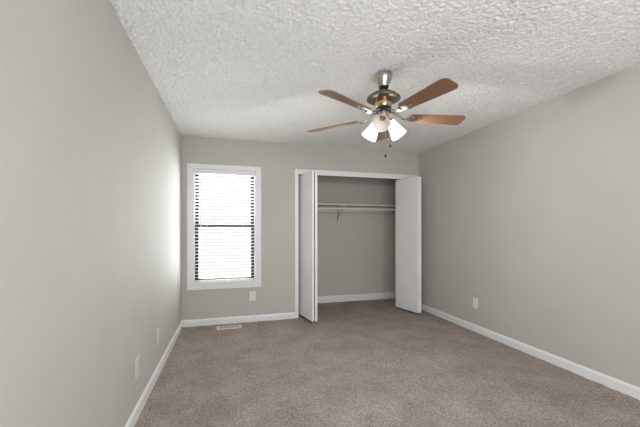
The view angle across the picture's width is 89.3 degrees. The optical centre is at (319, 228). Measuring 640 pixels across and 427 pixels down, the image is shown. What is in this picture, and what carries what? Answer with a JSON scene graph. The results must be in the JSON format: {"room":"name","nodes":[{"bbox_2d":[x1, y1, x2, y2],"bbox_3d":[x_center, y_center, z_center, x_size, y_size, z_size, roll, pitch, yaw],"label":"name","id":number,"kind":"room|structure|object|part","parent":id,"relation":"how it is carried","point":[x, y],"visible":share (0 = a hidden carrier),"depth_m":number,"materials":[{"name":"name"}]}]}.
{"room":"empty bedroom","nodes":[
{"label":"empty bedroom","id":0,"kind":"room"},
{"bbox_2d":[0,0,181,426],"bbox_3d":[-1.132,0.005,1.607,0.181,2.590,5.455,0,0,-16],"label":"wall","id":1,"kind":"structure","parent":0,"point":[91,149],"depth_m":1.35,"materials":[{"name":"beige paint"}]},
{"bbox_2d":[135,355,139,377],"bbox_3d":[-1.214,0.915,2.158,0.014,0.124,0.078,0,0,-15],"label":"power outlet","id":2,"kind":"object","parent":1,"relation":"attached to","point":[137,360],"visible":1,"depth_m":2.14,"materials":[{"name":"beige plastic"}]},
{"bbox_2d":[125,321,182,426],"bbox_3d":[-1.068,1.214,1.625,0.014,0.095,5.215,0,0,-15],"label":"baseboard","id":3,"kind":"structure","parent":1,"relation":"attached to","point":[134,416],"depth_m":2.50,"materials":[{"name":"white paint"}]},
{"bbox_2d":[156,328,158,344],"bbox_3d":[-1.380,0.915,2.756,0.012,0.124,0.078,0,0,-15],"label":"wall plate","id":4,"kind":"object","parent":1,"relation":"attached to","point":[157,330],"visible":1,"depth_m":2.72,"materials":[{"name":"beige plastic"}]},
{"bbox_2d":[182,136,417,319],"bbox_3d":[-0.115,0.005,4.676,3.473,2.590,0.120,0,0,-16],"label":"wall","id":5,"kind":"structure","parent":0,"point":[278,162],"depth_m":4.46,"materials":[{"name":"beige paint"}]},
{"bbox_2d":[187,163,260,290],"bbox_3d":[-1.268,-0.028,4.335,0.939,1.630,0.152,0,0,-16],"label":"window","id":6,"kind":"structure","parent":5,"relation":"in","point":[191,250],"depth_m":4.28,"materials":[{"name":"white paint"}]},
{"bbox_3d":[-1.266,0.701,4.332,0.810,0.020,0.144,0,0,-16],"label":"sill","id":7,"kind":"part","parent":6,"relation":"part of","materials":[{"name":"white paint"}]},
{"bbox_3d":[-1.284,-0.398,4.394,0.762,0.751,0.030,0,0,-16],"label":"sash","id":8,"kind":"part","parent":6,"relation":"part of","materials":[{"name":"black metal"}]},
{"bbox_3d":[-1.275,0.317,4.364,0.762,0.749,0.030,0,0,-16],"label":"sash","id":9,"kind":"part","parent":6,"relation":"part of","materials":[{"name":"glass"}]},
{"bbox_2d":[195,169,254,281],"bbox_3d":[-1.260,-0.041,4.309,0.760,1.462,0.074,0,0,-16],"label":"window blind","id":10,"kind":"object","parent":6,"relation":"attached to","point":[197,171],"visible":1,"depth_m":4.31,"materials":[{"name":"white paint"}]},
{"bbox_3d":[-1.479,-0.022,4.256,0.002,1.395,0.055,0,0,-16],"label":"ladder cord","id":11,"kind":"part","parent":10,"relation":"part of","materials":[{"name":"white fabric"}]},
{"bbox_3d":[-1.262,0.680,4.318,0.756,0.020,0.050,0,0,-16],"label":"rail","id":12,"kind":"part","parent":10,"relation":"part of","materials":[{"name":"white plastic"}]},
{"bbox_3d":[-1.047,-0.022,4.380,0.002,1.395,0.055,0,0,-16],"label":"ladder cord","id":13,"kind":"part","parent":10,"relation":"part of","materials":[{"name":"white fabric"}]},
{"bbox_2d":[182,312,294,326],"bbox_3d":[-1.059,1.214,4.334,1.470,0.095,0.014,0,0,-16],"label":"baseboard","id":14,"kind":"structure","parent":5,"relation":"attached to","point":[279,316],"depth_m":4.32,"materials":[{"name":"white paint"}]},
{"bbox_2d":[250,291,255,300],"bbox_3d":[-0.911,0.905,4.378,0.078,0.124,0.010,0,0,-16],"label":"power outlet","id":15,"kind":"object","parent":5,"relation":"attached to","point":[252,293],"visible":1,"depth_m":4.38,"materials":[{"name":"white plastic"}]},
{"bbox_2d":[299,171,316,321],"bbox_3d":[-0.141,0.217,4.449,0.209,1.986,0.454,0,0,-16],"label":"door","id":16,"kind":"structure","parent":5,"relation":"in","point":[307,181],"depth_m":4.33,"materials":[{"name":"white paint"}]},
{"bbox_3d":[-0.082,0.226,4.465,0.030,1.968,0.451,0,0,-8],"label":"panel","id":17,"kind":"part","parent":16,"relation":"part of","materials":[{"name":"white paint"}]},
{"bbox_2d":[295,169,415,317],"bbox_3d":[0.560,0.204,4.861,1.935,2.092,0.136,0,0,-16],"label":"trim","id":18,"kind":"structure","parent":5,"relation":"attached to","point":[298,172],"depth_m":4.56,"materials":[{"name":"white paint"}]},
{"bbox_2d":[396,176,420,312],"bbox_3d":[1.356,0.217,4.882,0.244,1.986,0.450,0,0,-16],"label":"door","id":19,"kind":"structure","parent":5,"relation":"in","point":[408,190],"depth_m":4.82,"materials":[{"name":"white paint"}]},
{"bbox_3d":[1.423,0.226,4.900,0.030,1.968,0.448,0,0,-6],"label":"panel","id":20,"kind":"part","parent":19,"relation":"part of","materials":[{"name":"white paint"}]},
{"bbox_2d":[317,176,393,296],"bbox_3d":[0.246,0.005,5.617,2.259,2.590,0.120,0,0,-16],"label":"wall","id":21,"kind":"structure","parent":0,"point":[355,253],"depth_m":5.66,"materials":[{"name":"beige paint"}]},
{"bbox_2d":[317,206,392,212],"bbox_3d":[0.253,-0.336,5.545,2.226,0.098,0.019,0,0,-16],"label":"board","id":22,"kind":"object","parent":21,"relation":"attached to","point":[318,210],"visible":0.44,"depth_m":5.65,"materials":[{"name":"white paint"}]},
{"bbox_2d":[317,292,394,302],"bbox_3d":[0.265,1.202,5.553,2.259,0.120,0.014,0,0,-16],"label":"baseboard","id":23,"kind":"structure","parent":21,"relation":"attached to","point":[372,296],"depth_m":5.65,"materials":[{"name":"white paint"}]},
{"bbox_3d":[0.347,-0.262,5.394,0.022,0.274,0.365,0,0,-16],"label":"shelf bracket","id":24,"kind":"object","parent":21,"relation":"attached to","visible":0},
{"bbox_2d":[317,203,395,207],"bbox_3d":[0.303,-0.395,5.386,2.234,0.020,0.354,0,0,-16],"label":"closet shelf","id":25,"kind":"object","parent":24,"relation":"on","point":[318,204],"visible":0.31,"depth_m":5.33,"materials":[{"name":"white paint"}]},
{"bbox_2d":[317,207,395,210],"bbox_3d":[0.341,-0.333,5.285,2.216,0.033,0.033,0,0,-16],"label":"hanging rod","id":26,"kind":"object","parent":24,"relation":"hanging from","point":[335,208],"visible":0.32,"depth_m":5.34,"materials":[{"name":"white metal"}]},
{"bbox_2d":[110,0,639,152],"bbox_3d":[0.589,-1.208,2.113,3.538,0.053,5.235,0,0,-16],"label":"ceiling","id":27,"kind":"structure","parent":0,"point":[244,70],"depth_m":2.25,"materials":[{"name":"white paint"}]},
{"bbox_2d":[307,70,465,157],"bbox_3d":[0.524,-0.865,2.477,1.254,0.654,1.264,0,0,-16],"label":"ceiling fan","id":28,"kind":"object","parent":27,"relation":"hanging from","point":[383,98],"visible":1,"depth_m":2.43,"materials":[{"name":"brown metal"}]},
{"bbox_3d":[0.105,-0.847,2.690,0.455,0.036,0.133,-3,-1,27],"label":"blade","id":29,"kind":"part","parent":28,"relation":"part of","materials":[{"name":"brown wood"}]},
{"bbox_3d":[0.180,-0.865,2.187,0.455,0.036,0.133,0,0,-44],"label":"blade","id":30,"kind":"part","parent":28,"relation":"part of","materials":[{"name":"brown wood"}]},
{"bbox_3d":[0.328,-0.868,2.575,0.262,0.057,0.071,-3,-1,27],"label":"blade arm","id":31,"kind":"part","parent":28,"relation":"part of","materials":[{"name":"silver metal"}]},
{"bbox_3d":[0.412,-0.773,2.578,0.126,0.163,0.159,0,0,-41],"label":"lamp shade","id":32,"kind":"part","parent":28,"relation":"part of","materials":[{"name":"white glass"}]},
{"bbox_3d":[0.359,-0.876,2.364,0.262,0.057,0.071,0,0,-44],"label":"blade arm","id":33,"kind":"part","parent":28,"relation":"part of","materials":[{"name":"silver metal"}]},
{"bbox_3d":[0.452,-0.783,2.370,0.126,0.155,0.164,0,0,17],"label":"lamp shade","id":34,"kind":"part","parent":28,"relation":"part of","materials":[{"name":"white glass"}]},
{"bbox_3d":[0.560,-0.865,2.917,0.133,0.036,0.455,0,0,9],"label":"blade","id":35,"kind":"part","parent":28,"relation":"part of","materials":[{"name":"brown wood"}]},
{"bbox_2d":[379,113,386,120],"bbox_3d":[0.471,-0.838,2.433,0.062,0.067,0.074,0,0,17],"label":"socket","id":36,"kind":"object","parent":28,"relation":"attached to","point":[381,118],"depth_m":2.42,"materials":[{"name":"gold metal"}]},
{"bbox_3d":[0.595,-0.774,2.542,0.160,0.162,0.126,0,0,-26],"label":"lamp shade","id":37,"kind":"part","parent":28,"relation":"part of","materials":[{"name":"white glass"}]},
{"bbox_3d":[0.568,-0.876,2.328,0.071,0.057,0.262,0,0,-27],"label":"blade arm","id":38,"kind":"part","parent":28,"relation":"part of","materials":[{"name":"silver metal"}]},
{"bbox_3d":[0.668,-0.876,2.516,0.262,0.057,0.071,0,0,-9],"label":"blade arm","id":39,"kind":"part","parent":28,"relation":"part of","materials":[{"name":"silver metal"}]},
{"bbox_3d":[0.682,-0.865,2.103,0.133,0.036,0.455,0,0,-27],"label":"blade","id":40,"kind":"part","parent":28,"relation":"part of","materials":[{"name":"brown wood"}]},
{"bbox_3d":[0.916,-0.865,2.554,0.455,0.036,0.133,0,0,-8],"label":"blade","id":41,"kind":"part","parent":28,"relation":"part of","materials":[{"name":"brown wood"}]},
{"bbox_2d":[134,298,639,426],"bbox_3d":[0.479,1.253,2.495,3.538,0.006,6.030,0,0,-16],"label":"floor","id":42,"kind":"structure","parent":0,"point":[363,363],"depth_m":2.65,"materials":[{"name":"beige carpet"}]},
{"bbox_2d":[217,325,241,329],"bbox_3d":[-1.151,1.246,4.110,0.305,0.015,0.105,0,0,-16],"label":"floor vent","id":43,"kind":"object","parent":42,"relation":"in","point":[230,326],"visible":1,"depth_m":4.09,"materials":[{"name":"beige metal"}]},
{"bbox_2d":[219,325,238,328],"bbox_3d":[-1.151,1.247,4.110,0.245,0.012,0.089,0,0,-16],"label":"grille","id":44,"kind":"object","parent":43,"relation":"attached to","point":[231,326],"depth_m":4.10,"materials":[{"name":"beige metal"}]},
{"bbox_2d":[393,63,639,387],"bbox_3d":[2.224,0.005,2.992,0.150,2.590,6.260,0,0,-16],"label":"wall","id":45,"kind":"structure","parent":0,"point":[532,214],"depth_m":3.04,"materials":[{"name":"beige paint"}]},
{"bbox_2d":[473,297,477,308],"bbox_3d":[1.893,0.902,3.945,0.010,0.124,0.078,0,0,-16],"label":"power outlet","id":46,"kind":"object","parent":45,"relation":"attached to","point":[475,300],"visible":1,"depth_m":3.94,"materials":[{"name":"white plastic"}]},
{"bbox_2d":[421,304,639,399],"bbox_3d":[2.285,1.214,2.590,0.014,0.095,5.215,0,0,-16],"label":"baseboard","id":47,"kind":"structure","parent":45,"relation":"attached to","point":[623,387],"depth_m":3.04,"materials":[{"name":"white paint"}]}
]}

